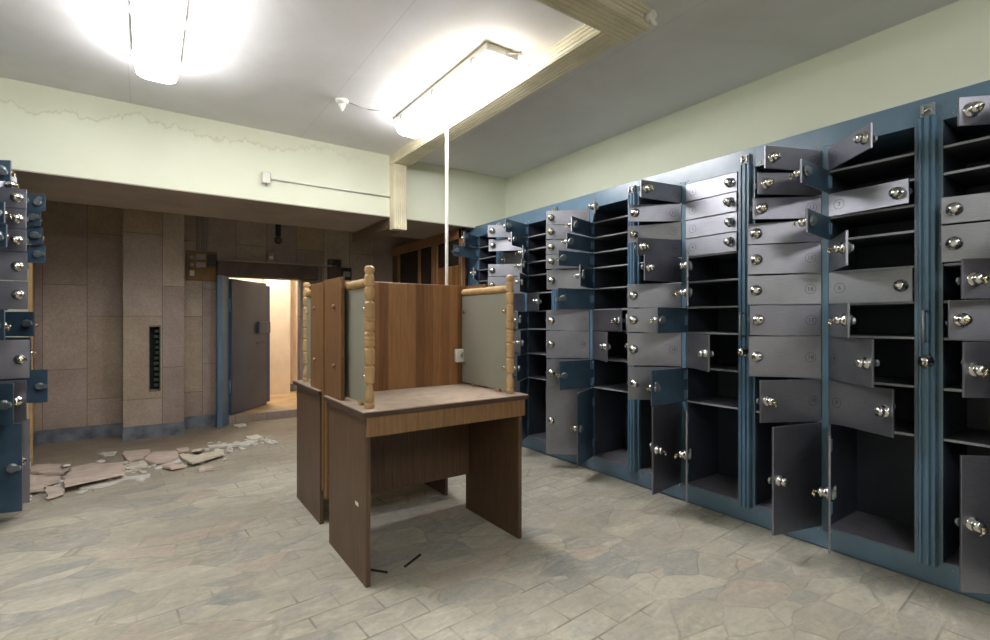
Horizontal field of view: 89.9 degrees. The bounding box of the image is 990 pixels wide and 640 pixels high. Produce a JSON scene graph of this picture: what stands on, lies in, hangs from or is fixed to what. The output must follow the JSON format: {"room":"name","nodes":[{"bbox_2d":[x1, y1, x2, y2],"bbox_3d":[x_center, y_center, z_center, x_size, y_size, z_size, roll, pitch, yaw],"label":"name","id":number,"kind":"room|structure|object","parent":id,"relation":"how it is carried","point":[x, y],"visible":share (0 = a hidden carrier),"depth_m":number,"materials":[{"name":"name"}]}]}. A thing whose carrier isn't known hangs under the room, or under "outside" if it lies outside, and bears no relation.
{"room":"bank vault","nodes":[
{"label":"bank vault","id":0,"kind":"room"},
{"bbox_2d":[33,226,34,431],"bbox_3d":[-4.343,-0.195,4.259,0.450,2.790,0.960,0,0,-35],"label":"wall","id":1,"kind":"structure","parent":0,"point":[33,226],"depth_m":4.72,"materials":[{"name":"stone"}]},
{"bbox_2d":[33,431,36,448],"bbox_3d":[-4.151,1.135,4.394,0.020,0.130,0.960,0,0,-35],"label":"baseboard","id":2,"kind":"structure","parent":1,"relation":"attached to","point":[34,432],"depth_m":4.70,"materials":[{"name":"blue stone"}]},
{"bbox_2d":[123,208,183,426],"bbox_3d":[-3.575,-0.195,5.206,0.515,2.790,0.290,0,0,-35],"label":"wall pillar","id":3,"kind":"structure","parent":0,"point":[153,242],"depth_m":5.07,"materials":[{"name":"tile"}]},
{"bbox_2d":[122,421,184,440],"bbox_3d":[-3.486,1.135,5.079,0.525,0.130,0.020,0,0,-35],"label":"baseboard","id":4,"kind":"structure","parent":3,"relation":"attached to","point":[175,428],"depth_m":5.06,"materials":[{"name":"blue stone"}]},
{"bbox_2d":[149,326,160,391],"bbox_3d":[-3.529,0.395,5.145,0.100,0.675,0.152,0,0,-35],"label":"recessed slot","id":5,"kind":"object","parent":3,"relation":"in","point":[154,332],"visible":0.99,"depth_m":5.18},
{"bbox_2d":[35,200,421,430],"bbox_3d":[-2.757,-0.195,6.047,4.200,2.790,0.150,0,0,-35],"label":"wall","id":6,"kind":"structure","parent":0,"point":[79,286],"depth_m":5.11,"materials":[{"name":"tile"}]},
{"bbox_2d":[37,414,214,444],"bbox_3d":[-3.798,1.135,5.215,1.500,0.130,0.020,0,0,-35],"label":"baseboard","id":7,"kind":"structure","parent":6,"relation":"attached to","point":[106,430],"depth_m":5.01,"materials":[{"name":"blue stone"}]},
{"bbox_2d":[186,250,216,280],"bbox_3d":[-3.274,-0.605,5.548,0.300,0.330,0.075,0,0,-35],"label":"board","id":8,"kind":"object","parent":6,"relation":"attached to","point":[200,265],"visible":0.95,"depth_m":5.54,"materials":[{"name":"brown wood"}]},
{"bbox_2d":[196,216,207,249],"bbox_3d":[-3.286,-1.185,5.561,0.111,0.800,0.018,0,0,-35],"label":"bundle","id":9,"kind":"object","parent":6,"relation":"attached to","point":[197,217],"visible":0.37,"depth_m":5.55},
{"bbox_2d":[216,275,269,427],"bbox_3d":[-3.083,0.350,6.065,0.196,1.700,1.106,0,0,6],"label":"door","id":10,"kind":"structure","parent":6,"relation":"in","point":[242,306],"depth_m":5.91,"materials":[{"name":"blue paint"}]},
{"bbox_2d":[216,260,318,280],"bbox_3d":[-2.692,-0.585,5.928,1.110,0.170,0.120,0,0,-35],"label":"trim","id":11,"kind":"structure","parent":6,"relation":"attached to","point":[226,268],"depth_m":5.85,"materials":[{"name":"wood"}]},
{"bbox_2d":[219,258,336,266],"bbox_3d":[-2.556,-0.682,5.938,1.315,0.019,0.022,0,0,-35],"label":"conduit pipe","id":12,"kind":"object","parent":11,"relation":"on","point":[219,258],"visible":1,"depth_m":5.91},
{"bbox_2d":[267,253,273,261],"bbox_3d":[-2.663,-0.745,5.896,0.070,0.100,0.066,0,0,-35],"label":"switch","id":13,"kind":"object","parent":12,"relation":"on","point":[270,256],"visible":0.98,"depth_m":5.88,"materials":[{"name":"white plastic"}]},
{"bbox_2d":[274,224,281,243],"bbox_3d":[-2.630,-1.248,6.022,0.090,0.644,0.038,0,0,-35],"label":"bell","id":14,"kind":"object","parent":6,"relation":"attached to","point":[277,240],"visible":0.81,"depth_m":6.02,"materials":[{"name":"metal"}]},
{"bbox_2d":[327,259,351,280],"bbox_3d":[-2.007,-0.640,6.423,0.300,0.280,0.095,0,0,-35],"label":"meter box","id":15,"kind":"object","parent":6,"relation":"attached to","point":[332,272],"visible":0.89,"depth_m":6.37,"materials":[{"name":"plastic"}]},
{"bbox_2d":[0,77,505,226],"bbox_3d":[-2.065,-1.295,4.667,4.650,0.590,0.985,0,0,-35],"label":"wall header","id":16,"kind":"structure","parent":0,"point":[44,129],"depth_m":3.92,"materials":[{"name":"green paint"}]},
{"bbox_2d":[0,187,27,418],"bbox_3d":[-3.849,0.104,3.640,0.550,2.192,0.520,0,0,-35],"label":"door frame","id":17,"kind":"structure","parent":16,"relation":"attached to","point":[8,310],"depth_m":3.71,"materials":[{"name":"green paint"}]},
{"bbox_2d":[28,226,32,466],"bbox_3d":[-3.785,0.105,4.028,0.050,2.190,0.040,0,0,-35],"label":"trim","id":18,"kind":"structure","parent":16,"relation":"attached to","point":[30,270],"depth_m":4.02,"materials":[{"name":"brown wood"}]},
{"bbox_2d":[11,169,474,238],"bbox_3d":[-2.068,-0.996,4.670,4.650,0.008,0.989,0,0,-35],"label":"ceiling beam","id":19,"kind":"structure","parent":16,"relation":"attached to","point":[59,188],"depth_m":4.30,"materials":[{"name":"brown paint"}]},
{"bbox_2d":[261,171,270,185],"bbox_3d":[-1.913,-1.180,4.145,0.064,0.110,0.045,0,0,-35],"label":"junction box","id":20,"kind":"object","parent":16,"relation":"attached to","point":[265,176],"visible":1,"depth_m":4.13,"materials":[{"name":"white plastic"}]},
{"bbox_2d":[271,178,390,196],"bbox_3d":[-1.449,-1.188,4.475,1.076,0.013,0.014,0,0,-35],"label":"conduit pipe","id":21,"kind":"object","parent":16,"relation":"attached to","point":[271,178],"visible":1,"depth_m":4.44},
{"bbox_2d":[352,218,400,243],"bbox_3d":[-1.255,-0.938,5.279,0.173,0.104,1.050,0,0,-35],"label":"cable trunking","id":22,"kind":"object","parent":16,"relation":"attached to","point":[379,230],"visible":0.8,"depth_m":5.20,"materials":[{"name":"wood"}]},
{"bbox_2d":[390,163,406,230],"bbox_3d":[-0.934,-1.180,4.794,0.136,0.620,0.104,0,0,-35],"label":"cable trunking","id":23,"kind":"object","parent":16,"relation":"attached to","point":[398,173],"visible":1,"depth_m":4.75,"materials":[{"name":"beige wood"}]},
{"bbox_2d":[392,228,464,285],"bbox_3d":[-0.872,0.106,6.092,0.050,2.188,1.860,0,0,-35],"label":"window","id":24,"kind":"structure","parent":16,"relation":"in","point":[422,261],"depth_m":5.94,"materials":[{"name":"brown wood"}]},
{"bbox_2d":[229,278,296,383],"bbox_3d":[-3.380,-0.050,7.704,3.100,2.500,0.100,0,0,-35],"label":"wall","id":25,"kind":"structure","parent":0,"point":[293,284],"depth_m":7.79,"materials":[{"name":"beige paint"}]},
{"bbox_2d":[239,391,296,412],"bbox_3d":[-2.937,1.155,6.984,3.200,0.090,1.590,0,0,-35],"label":"floor","id":26,"kind":"structure","parent":0,"point":[284,400],"depth_m":6.67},
{"bbox_2d":[262,279,289,393],"bbox_3d":[-3.330,-0.095,7.545,0.360,2.410,0.220,0,0,-35],"label":"pier","id":27,"kind":"object","parent":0,"point":[279,289],"visible":0.43,"depth_m":7.47,"materials":[{"name":"beige paint"}]},
{"bbox_2d":[0,0,959,178],"bbox_3d":[-0.128,-1.640,1.900,4.850,0.100,10.060,0,0,-35],"label":"ceiling","id":28,"kind":"structure","parent":0,"point":[277,66],"depth_m":2.98,"materials":[{"name":"grey paint"}]},
{"bbox_2d":[128,0,187,83],"bbox_3d":[-1.707,-1.522,2.516,0.250,0.136,1.310,0,0,-35],"label":"ceiling lamp","id":29,"kind":"object","parent":28,"relation":"attached to","point":[157,26],"visible":1,"depth_m":2.56,"materials":[{"name":"white plastic"}]},
{"bbox_2d":[335,97,347,110],"bbox_3d":[-1.106,-1.548,3.584,0.090,0.085,0.089,0,0,-35],"label":"smoke detector","id":30,"kind":"object","parent":28,"relation":"attached to","point":[342,102],"visible":1,"depth_m":3.56,"materials":[{"name":"white plastic"}]},
{"bbox_2d":[348,102,397,115],"bbox_3d":[-0.911,-1.580,3.734,0.411,0.016,0.042,0,0,-33],"label":"cable","id":31,"kind":"object","parent":28,"relation":"attached to","point":[348,102],"visible":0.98,"depth_m":3.74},
{"bbox_2d":[394,42,517,137],"bbox_3d":[-0.328,-1.522,3.433,0.250,0.136,1.310,0,0,-35],"label":"ceiling lamp","id":32,"kind":"object","parent":28,"relation":"attached to","point":[489,66],"visible":1,"depth_m":3.20,"materials":[{"name":"white plastic"}]},
{"bbox_2d":[445,93,448,284],"bbox_3d":[-0.315,-0.289,3.240,0.028,2.378,0.028,0,0,-35],"label":"conduit pipe","id":33,"kind":"object","parent":32,"relation":"attached to","point":[446,94],"visible":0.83,"depth_m":3.23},
{"bbox_2d":[389,24,620,166],"bbox_3d":[-0.169,-1.540,3.728,0.173,0.099,2.720,0,0,-35],"label":"ceiling beam","id":34,"kind":"structure","parent":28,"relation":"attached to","point":[585,42],"depth_m":3.19,"materials":[{"name":"beige wood"}]},
{"bbox_2d":[536,0,650,42],"bbox_3d":[-0.647,-1.538,1.622,3.400,0.104,0.178,0,0,-35],"label":"ceiling beam","id":35,"kind":"structure","parent":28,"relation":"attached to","point":[622,20],"depth_m":2.44,"materials":[{"name":"beige wood"}]},
{"bbox_2d":[644,9,657,26],"bbox_3d":[0.781,-1.504,2.480,0.049,0.077,0.052,0,0,-35],"label":"clamp","id":36,"kind":"object","parent":35,"relation":"attached to","point":[651,15],"visible":1,"depth_m":2.47,"materials":[{"name":"white plastic"}]},
{"bbox_2d":[0,417,989,639],"bbox_3d":[-0.128,1.250,1.900,4.850,0.100,10.060,0,0,-35],"label":"floor","id":37,"kind":"structure","parent":0,"point":[229,551],"depth_m":2.40,"materials":[{"name":"tile"}]},
{"bbox_2d":[0,160,30,513],"bbox_3d":[-3.100,0.095,2.768,0.756,2.210,0.834,0,0,-35],"label":"tall cabinet","id":38,"kind":"object","parent":37,"relation":"on","point":[15,358],"visible":1,"depth_m":2.88,"materials":[{"name":"metal"}]},
{"bbox_2d":[0,194,47,402],"bbox_3d":[-3.459,0.095,3.271,0.745,2.210,0.400,0,0,-35],"label":"tall cabinet","id":39,"kind":"object","parent":37,"relation":"on","point":[22,323],"visible":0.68,"depth_m":3.48,"materials":[{"name":"metal"}]},
{"bbox_2d":[30,474,61,492],"bbox_3d":[-3.301,1.180,3.644,0.183,0.041,0.588,0,0,-42],"label":"stone fragment","id":40,"kind":"object","parent":37,"relation":"on","point":[37,482],"visible":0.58,"depth_m":3.59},
{"bbox_2d":[30,464,68,474],"bbox_3d":[-3.519,1.176,3.902,0.578,0.048,0.200,0,0,38],"label":"stone fragment","id":41,"kind":"object","parent":37,"relation":"on","point":[41,469],"visible":0.87,"depth_m":3.86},
{"bbox_2d":[44,486,64,499],"bbox_3d":[-3.054,1.183,3.438,0.387,0.034,0.099,0,0,44],"label":"stone fragment","id":42,"kind":"object","parent":37,"relation":"on","point":[50,491],"visible":1,"depth_m":3.39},
{"bbox_2d":[63,462,124,486],"bbox_3d":[-3.069,1.168,3.820,0.354,0.064,0.776,0,0,-37],"label":"stone fragment","id":43,"kind":"object","parent":37,"relation":"on","point":[90,472],"visible":1,"depth_m":3.74,"materials":[{"name":"stone"}]},
{"bbox_2d":[97,451,116,456],"bbox_3d":[-3.438,1.189,4.403,0.156,0.022,0.130,0,0,-16],"label":"stone fragment","id":44,"kind":"object","parent":37,"relation":"on","point":[112,453],"visible":1,"depth_m":4.38,"materials":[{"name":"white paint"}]},
{"bbox_2d":[80,474,149,489],"bbox_3d":[-2.796,1.194,3.666,0.158,0.012,0.421,0,0,38],"label":"stone fragment","id":45,"kind":"object","parent":37,"relation":"on","point":[103,484],"visible":0.94,"depth_m":3.63,"materials":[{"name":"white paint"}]},
{"bbox_2d":[122,449,150,462],"bbox_3d":[-3.143,1.186,4.349,0.204,0.019,0.442,0,-1,-35],"label":"stone fragment","id":46,"kind":"object","parent":37,"relation":"on","point":[133,455],"visible":0.95,"depth_m":4.34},
{"bbox_2d":[130,460,146,469],"bbox_3d":[-2.928,1.190,4.075,0.118,0.016,0.234,0,-1,-35],"label":"stone fragment","id":47,"kind":"object","parent":37,"relation":"on","point":[133,465],"visible":0.97,"depth_m":4.03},
{"bbox_2d":[30,434,281,500],"bbox_3d":[-2.758,1.191,4.213,0.883,0.028,1.974,0,0,39],"label":"rubble","id":48,"kind":"object","parent":37,"relation":"on","point":[271,442],"visible":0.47,"depth_m":4.13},
{"bbox_2d":[144,450,178,463],"bbox_3d":[-2.871,1.183,4.293,0.261,0.034,0.463,0,0,-24],"label":"stone fragment","id":49,"kind":"object","parent":37,"relation":"on","point":[156,457],"visible":1,"depth_m":4.23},
{"bbox_2d":[161,462,186,469],"bbox_3d":[-2.615,1.183,4.017,0.238,0.033,0.105,0,0,31],"label":"stone fragment","id":50,"kind":"object","parent":37,"relation":"on","point":[171,466],"visible":0.97,"depth_m":3.98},
{"bbox_2d":[177,447,188,452],"bbox_3d":[-2.843,1.183,4.517,0.092,0.034,0.213,0,0,-35],"label":"stone fragment","id":51,"kind":"object","parent":37,"relation":"on","point":[183,449],"visible":0.88,"depth_m":4.47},
{"bbox_2d":[179,449,223,463],"bbox_3d":[-2.510,1.177,4.279,0.339,0.047,0.474,0,0,-36],"label":"stone fragment","id":52,"kind":"object","parent":37,"relation":"on","point":[190,458],"visible":0.99,"depth_m":4.24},
{"bbox_2d":[199,466,212,472],"bbox_3d":[-2.308,1.190,3.964,0.098,0.021,0.132,0,0,-32],"label":"stone fragment","id":53,"kind":"object","parent":37,"relation":"on","point":[205,468],"visible":1,"depth_m":3.94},
{"bbox_2d":[208,440,253,448],"bbox_3d":[-2.507,1.189,4.721,0.377,0.016,0.207,0,-1,-35],"label":"stone fragment","id":54,"kind":"object","parent":37,"relation":"on","point":[250,442],"visible":0.98,"depth_m":4.70,"materials":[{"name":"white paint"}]},
{"bbox_2d":[232,423,246,427],"bbox_3d":[-2.888,1.192,5.601,0.134,0.012,0.225,0,-1,-35],"label":"stone fragment","id":55,"kind":"object","parent":37,"relation":"on","point":[240,425],"visible":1,"depth_m":5.58,"materials":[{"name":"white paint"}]},
{"bbox_2d":[245,434,263,439],"bbox_3d":[-2.424,1.190,5.008,0.159,0.016,0.250,0,-1,-35],"label":"stone fragment","id":56,"kind":"object","parent":37,"relation":"on","point":[254,437],"visible":0.97,"depth_m":4.99,"materials":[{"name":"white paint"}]},
{"bbox_2d":[293,281,447,524],"bbox_3d":[-0.810,0.473,3.361,0.915,1.454,0.645,0,0,-35],"label":"study carrel","id":57,"kind":"object","parent":37,"relation":"on","point":[310,390],"visible":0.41,"depth_m":3.05,"materials":[{"name":"brown wood"}]},
{"bbox_2d":[404,554,420,567],"bbox_3d":[-0.409,1.195,2.467,0.010,0.008,0.139,0,0,25],"label":"wood splinter","id":58,"kind":"object","parent":37,"relation":"on","point":[418,555],"visible":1,"depth_m":2.46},
{"bbox_2d":[323,265,528,587],"bbox_3d":[-0.382,0.473,2.727,0.942,1.454,0.645,0,0,-35],"label":"study carrel","id":59,"kind":"object","parent":37,"relation":"on","point":[419,382],"visible":1,"depth_m":2.82,"materials":[{"name":"brown wood"}]},
{"bbox_2d":[455,349,463,362],"bbox_3d":[-0.218,0.228,3.175,0.085,0.085,0.030,0,0,-35],"label":"power socket","id":60,"kind":"object","parent":59,"relation":"attached to","point":[459,353],"depth_m":3.16,"materials":[{"name":"white plastic"}]},
{"bbox_2d":[451,219,520,293],"bbox_3d":[-0.087,0.095,5.226,0.746,2.210,0.660,0,0,-35],"label":"tall cabinet","id":61,"kind":"object","parent":37,"relation":"on","point":[478,254],"visible":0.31,"depth_m":5.28,"materials":[{"name":"metal"}]},
{"bbox_2d":[479,256,495,260],"bbox_3d":[0.081,-0.651,5.283,0.382,0.012,0.360,0,0,-35],"label":"shelf","id":62,"kind":"object","parent":61,"relation":"attached to","point":[481,258],"depth_m":5.29,"materials":[{"name":"metal"}]},
{"bbox_2d":[487,203,589,458],"bbox_3d":[0.341,0.095,4.614,0.748,2.210,0.834,0,0,-35],"label":"tall cabinet","id":63,"kind":"object","parent":37,"relation":"on","point":[526,232],"visible":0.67,"depth_m":4.65,"materials":[{"name":"metal"}]},
{"bbox_2d":[528,375,545,380],"bbox_3d":[0.560,0.534,4.600,0.382,0.012,0.360,0,0,-35],"label":"shelf","id":64,"kind":"object","parent":63,"relation":"attached to","point":[530,377],"depth_m":4.64,"materials":[{"name":"metal"}]},
{"bbox_2d":[528,352,545,354],"bbox_3d":[0.560,0.309,4.600,0.382,0.012,0.360,0,0,-35],"label":"shelf","id":65,"kind":"object","parent":63,"relation":"attached to","point":[529,353],"depth_m":4.61,"materials":[{"name":"metal"}]},
{"bbox_2d":[528,260,545,264],"bbox_3d":[0.560,-0.531,4.600,0.382,0.012,0.360,0,0,-35],"label":"shelf","id":66,"kind":"object","parent":63,"relation":"attached to","point":[530,262],"depth_m":4.61,"materials":[{"name":"metal"}]},
{"bbox_2d":[528,246,545,252],"bbox_3d":[0.560,-0.651,4.600,0.382,0.012,0.360,0,0,-35],"label":"shelf","id":67,"kind":"object","parent":63,"relation":"attached to","point":[530,249],"depth_m":4.61,"materials":[{"name":"metal"}]},
{"bbox_2d":[528,273,546,277],"bbox_3d":[0.560,-0.411,4.600,0.382,0.012,0.360,0,0,-35],"label":"shelf","id":68,"kind":"object","parent":63,"relation":"attached to","point":[530,275],"depth_m":4.62,"materials":[{"name":"metal"}]},
{"bbox_2d":[528,291,551,294],"bbox_3d":[0.560,-0.246,4.600,0.382,0.012,0.360,0,0,-35],"label":"shelf","id":69,"kind":"object","parent":63,"relation":"attached to","point":[540,292],"depth_m":4.66,"materials":[{"name":"metal"}]},
{"bbox_2d":[528,233,551,239],"bbox_3d":[0.560,-0.771,4.600,0.382,0.012,0.360,0,0,-35],"label":"shelf","id":70,"kind":"object","parent":63,"relation":"attached to","point":[530,236],"depth_m":4.61,"materials":[{"name":"metal"}]},
{"bbox_2d":[546,180,671,485],"bbox_3d":[0.816,0.095,3.929,0.756,2.210,0.834,0,0,-35],"label":"tall cabinet","id":71,"kind":"object","parent":37,"relation":"on","point":[597,428],"visible":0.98,"depth_m":3.97,"materials":[{"name":"metal"}]},
{"bbox_2d":[594,329,625,331],"bbox_3d":[1.038,0.084,3.917,0.382,0.012,0.360,0,0,-35],"label":"shelf","id":72,"kind":"object","parent":71,"relation":"attached to","point":[623,330],"depth_m":3.84,"materials":[{"name":"metal"}]},
{"bbox_2d":[594,356,626,361],"bbox_3d":[1.038,0.309,3.917,0.382,0.012,0.360,0,0,-35],"label":"shelf","id":73,"kind":"object","parent":71,"relation":"attached to","point":[610,358],"depth_m":3.90,"materials":[{"name":"metal"}]},
{"bbox_2d":[594,308,626,310],"bbox_3d":[1.038,-0.081,3.917,0.382,0.012,0.360,0,0,-35],"label":"shelf","id":74,"kind":"object","parent":71,"relation":"attached to","point":[595,309],"depth_m":3.90,"materials":[{"name":"metal"}]},
{"bbox_2d":[594,286,626,290],"bbox_3d":[1.038,-0.246,3.917,0.382,0.012,0.360,0,0,-35],"label":"shelf","id":75,"kind":"object","parent":71,"relation":"attached to","point":[596,288],"depth_m":3.90,"materials":[{"name":"metal"}]},
{"bbox_2d":[594,383,627,392],"bbox_3d":[1.038,0.534,3.917,0.382,0.012,0.360,0,0,-35],"label":"shelf","id":76,"kind":"object","parent":71,"relation":"attached to","point":[620,387],"depth_m":3.94,"materials":[{"name":"metal"}]},
{"bbox_2d":[594,264,627,271],"bbox_3d":[1.038,-0.411,3.917,0.382,0.012,0.360,0,0,-35],"label":"shelf","id":77,"kind":"object","parent":71,"relation":"attached to","point":[622,267],"depth_m":3.95,"materials":[{"name":"metal"}]},
{"bbox_2d":[594,247,627,257],"bbox_3d":[1.038,-0.531,3.917,0.382,0.012,0.360,0,0,-35],"label":"shelf","id":78,"kind":"object","parent":71,"relation":"attached to","point":[622,252],"depth_m":3.95,"materials":[{"name":"metal"}]},
{"bbox_2d":[594,231,627,242],"bbox_3d":[1.038,-0.651,3.917,0.382,0.012,0.360,0,0,-35],"label":"shelf","id":79,"kind":"object","parent":71,"relation":"attached to","point":[622,237],"depth_m":3.93,"materials":[{"name":"metal"}]},
{"bbox_2d":[594,215,627,228],"bbox_3d":[1.038,-0.771,3.917,0.382,0.012,0.360,0,0,-35],"label":"shelf","id":80,"kind":"object","parent":71,"relation":"attached to","point":[621,222],"depth_m":3.93,"materials":[{"name":"metal"}]},
{"bbox_2d":[627,147,786,524],"bbox_3d":[1.296,0.095,3.246,0.753,2.210,0.834,0,0,-35],"label":"tall cabinet","id":81,"kind":"object","parent":37,"relation":"on","point":[710,448],"visible":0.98,"depth_m":3.22,"materials":[{"name":"metal"}]},
{"bbox_2d":[687,395,737,409],"bbox_3d":[1.516,0.534,3.234,0.382,0.012,0.360,0,0,-35],"label":"shelf","id":82,"kind":"object","parent":81,"relation":"attached to","point":[725,401],"depth_m":3.25,"materials":[{"name":"metal"}]},
{"bbox_2d":[687,363,737,371],"bbox_3d":[1.516,0.309,3.234,0.382,0.012,0.360,0,0,-35],"label":"shelf","id":83,"kind":"object","parent":81,"relation":"attached to","point":[730,367],"depth_m":3.23,"materials":[{"name":"metal"}]},
{"bbox_2d":[687,331,737,334],"bbox_3d":[1.516,0.084,3.234,0.382,0.012,0.360,0,0,-35],"label":"shelf","id":84,"kind":"object","parent":81,"relation":"attached to","point":[692,332],"depth_m":3.17,"materials":[{"name":"metal"}]},
{"bbox_2d":[687,306,737,308],"bbox_3d":[1.516,-0.081,3.234,0.382,0.012,0.360,0,0,-35],"label":"shelf","id":85,"kind":"object","parent":81,"relation":"attached to","point":[689,307],"depth_m":3.19,"materials":[{"name":"metal"}]},
{"bbox_2d":[687,211,737,220],"bbox_3d":[1.516,-0.651,3.234,0.382,0.012,0.360,0,0,-35],"label":"shelf","id":86,"kind":"object","parent":81,"relation":"attached to","point":[713,215],"depth_m":3.10,"materials":[{"name":"metal"}]},
{"bbox_2d":[687,191,737,207],"bbox_3d":[1.516,-0.771,3.234,0.382,0.012,0.360,0,0,-35],"label":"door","id":87,"kind":"structure","parent":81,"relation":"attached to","point":[717,195],"depth_m":3.11,"materials":[{"name":"paint"}]},
{"bbox_2d":[688,231,737,239],"bbox_3d":[1.516,-0.531,3.234,0.382,0.012,0.360,0,0,-35],"label":"shelf","id":88,"kind":"object","parent":81,"relation":"attached to","point":[708,235],"depth_m":3.11,"materials":[{"name":"metal"}]},
{"bbox_2d":[689,278,737,285],"bbox_3d":[1.516,-0.246,3.234,0.382,0.012,0.360,0,0,-35],"label":"shelf","id":89,"kind":"object","parent":81,"relation":"attached to","point":[734,281],"depth_m":3.26,"materials":[{"name":"metal"}]},
{"bbox_2d":[689,251,737,261],"bbox_3d":[1.516,-0.411,3.234,0.382,0.012,0.360,0,0,-35],"label":"shelf","id":90,"kind":"object","parent":81,"relation":"attached to","point":[699,256],"depth_m":3.21,"materials":[{"name":"metal"}]},
{"bbox_2d":[747,93,966,587],"bbox_3d":[1.774,0.095,2.563,0.754,2.210,0.834,0,0,-35],"label":"tall cabinet","id":91,"kind":"object","parent":37,"relation":"on","point":[864,469],"visible":1,"depth_m":2.54,"materials":[{"name":"metal"}]},
{"bbox_2d":[759,335,821,336],"bbox_3d":[1.780,0.084,2.857,0.382,0.012,0.360,0,0,-35],"label":"shelf","id":92,"kind":"object","parent":91,"relation":"attached to","point":[759,335],"depth_m":2.72,"materials":[{"name":"metal"}]},
{"bbox_2d":[780,303,821,304],"bbox_3d":[1.780,-0.081,2.857,0.382,0.012,0.360,0,0,-35],"label":"shelf","id":93,"kind":"object","parent":91,"relation":"attached to","point":[818,303],"depth_m":2.69,"materials":[{"name":"metal"}]},
{"bbox_2d":[788,272,821,279],"bbox_3d":[1.780,-0.246,2.857,0.382,0.012,0.360,0,0,-35],"label":"shelf","id":94,"kind":"object","parent":91,"relation":"attached to","point":[819,273],"depth_m":2.64,"materials":[{"name":"metal"}]},
{"bbox_2d":[830,418,913,436],"bbox_3d":[1.995,0.534,2.550,0.382,0.012,0.360,0,0,-35],"label":"shelf","id":95,"kind":"object","parent":91,"relation":"attached to","point":[902,426],"depth_m":2.46,"materials":[{"name":"metal"}]},
{"bbox_2d":[830,375,913,387],"bbox_3d":[1.995,0.309,2.550,0.382,0.012,0.360,0,0,-35],"label":"shelf","id":96,"kind":"object","parent":91,"relation":"attached to","point":[888,380],"depth_m":2.48,"materials":[{"name":"metal"}]},
{"bbox_2d":[830,334,913,338],"bbox_3d":[1.995,0.084,2.550,0.382,0.012,0.360,0,0,-35],"label":"shelf","id":97,"kind":"object","parent":91,"relation":"attached to","point":[861,336],"depth_m":2.50,"materials":[{"name":"metal"}]},
{"bbox_2d":[830,301,913,306],"bbox_3d":[1.995,-0.081,2.550,0.382,0.012,0.360,0,0,-35],"label":"shelf","id":98,"kind":"object","parent":91,"relation":"attached to","point":[852,303],"depth_m":2.47,"materials":[{"name":"metal"}]},
{"bbox_2d":[830,266,913,273],"bbox_3d":[1.995,-0.246,2.550,0.382,0.012,0.360,0,0,-35],"label":"shelf","id":99,"kind":"object","parent":91,"relation":"attached to","point":[903,269],"depth_m":2.40,"materials":[{"name":"metal"}]},
{"bbox_2d":[830,204,913,226],"bbox_3d":[1.995,-0.531,2.550,0.382,0.012,0.360,0,0,-35],"label":"shelf","id":100,"kind":"object","parent":91,"relation":"attached to","point":[900,215],"depth_m":2.57,"materials":[{"name":"metal"}]},
{"bbox_2d":[830,178,913,197],"bbox_3d":[1.995,-0.651,2.550,0.382,0.012,0.360,0,0,-35],"label":"shelf","id":101,"kind":"object","parent":91,"relation":"attached to","point":[911,181],"depth_m":2.53,"materials":[{"name":"metal"}]},
{"bbox_2d":[830,152,913,184],"bbox_3d":[1.995,-0.771,2.550,0.382,0.012,0.360,0,0,-35],"label":"shelf","id":102,"kind":"object","parent":91,"relation":"attached to","point":[900,167],"depth_m":2.57,"materials":[{"name":"metal"}]},
{"bbox_2d":[848,230,913,247],"bbox_3d":[1.995,-0.411,2.550,0.382,0.012,0.360,0,0,-35],"label":"shelf","id":103,"kind":"object","parent":91,"relation":"attached to","point":[902,239],"depth_m":2.53,"materials":[{"name":"metal"}]},
{"bbox_2d":[940,80,989,603],"bbox_3d":[2.251,0.095,1.879,0.756,2.210,0.834,0,0,-35],"label":"tall cabinet","id":104,"kind":"object","parent":37,"relation":"on","point":[966,572],"visible":1,"depth_m":2.04,"materials":[{"name":"metal"}]},
{"bbox_2d":[944,262,960,269],"bbox_3d":[2.259,-0.246,2.174,0.382,0.012,0.360,0,0,-35],"label":"shelf","id":105,"kind":"object","parent":104,"relation":"attached to","point":[952,265],"depth_m":2.20,"materials":[{"name":"metal"}]},
{"bbox_2d":[944,383,961,391],"bbox_3d":[2.259,0.309,2.174,0.382,0.012,0.360,0,0,-35],"label":"shelf","id":106,"kind":"object","parent":104,"relation":"attached to","point":[955,388],"depth_m":2.20,"materials":[{"name":"metal"}]},
{"bbox_2d":[944,428,989,447],"bbox_3d":[2.259,0.534,2.174,0.382,0.012,0.360,0,0,-35],"label":"shelf","id":107,"kind":"object","parent":104,"relation":"attached to","point":[980,437],"depth_m":2.23,"materials":[{"name":"metal"}]},
{"bbox_2d":[944,337,989,340],"bbox_3d":[2.259,0.084,2.174,0.382,0.012,0.360,0,0,-35],"label":"shelf","id":108,"kind":"object","parent":104,"relation":"attached to","point":[945,338],"depth_m":2.15,"materials":[{"name":"metal"}]},
{"bbox_2d":[944,299,989,302],"bbox_3d":[2.259,-0.081,2.174,0.382,0.012,0.360,0,0,-35],"label":"shelf","id":109,"kind":"object","parent":104,"relation":"attached to","point":[945,301],"depth_m":2.17,"materials":[{"name":"metal"}]},
{"bbox_2d":[944,164,989,187],"bbox_3d":[2.259,-0.651,2.174,0.382,0.012,0.360,0,0,-35],"label":"shelf","id":110,"kind":"object","parent":104,"relation":"attached to","point":[979,176],"depth_m":2.23,"materials":[{"name":"metal"}]},
{"bbox_2d":[944,136,989,163],"bbox_3d":[2.259,-0.771,2.174,0.382,0.012,0.360,0,0,-35],"label":"shelf","id":111,"kind":"object","parent":104,"relation":"attached to","point":[974,151],"depth_m":2.24,"materials":[{"name":"metal"}]},
{"bbox_2d":[465,0,989,285],"bbox_3d":[1.789,-0.195,3.303,0.100,2.790,9.960,0,0,-35],"label":"wall","id":112,"kind":"structure","parent":0,"point":[944,49],"depth_m":3.11,"materials":[{"name":"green paint"}]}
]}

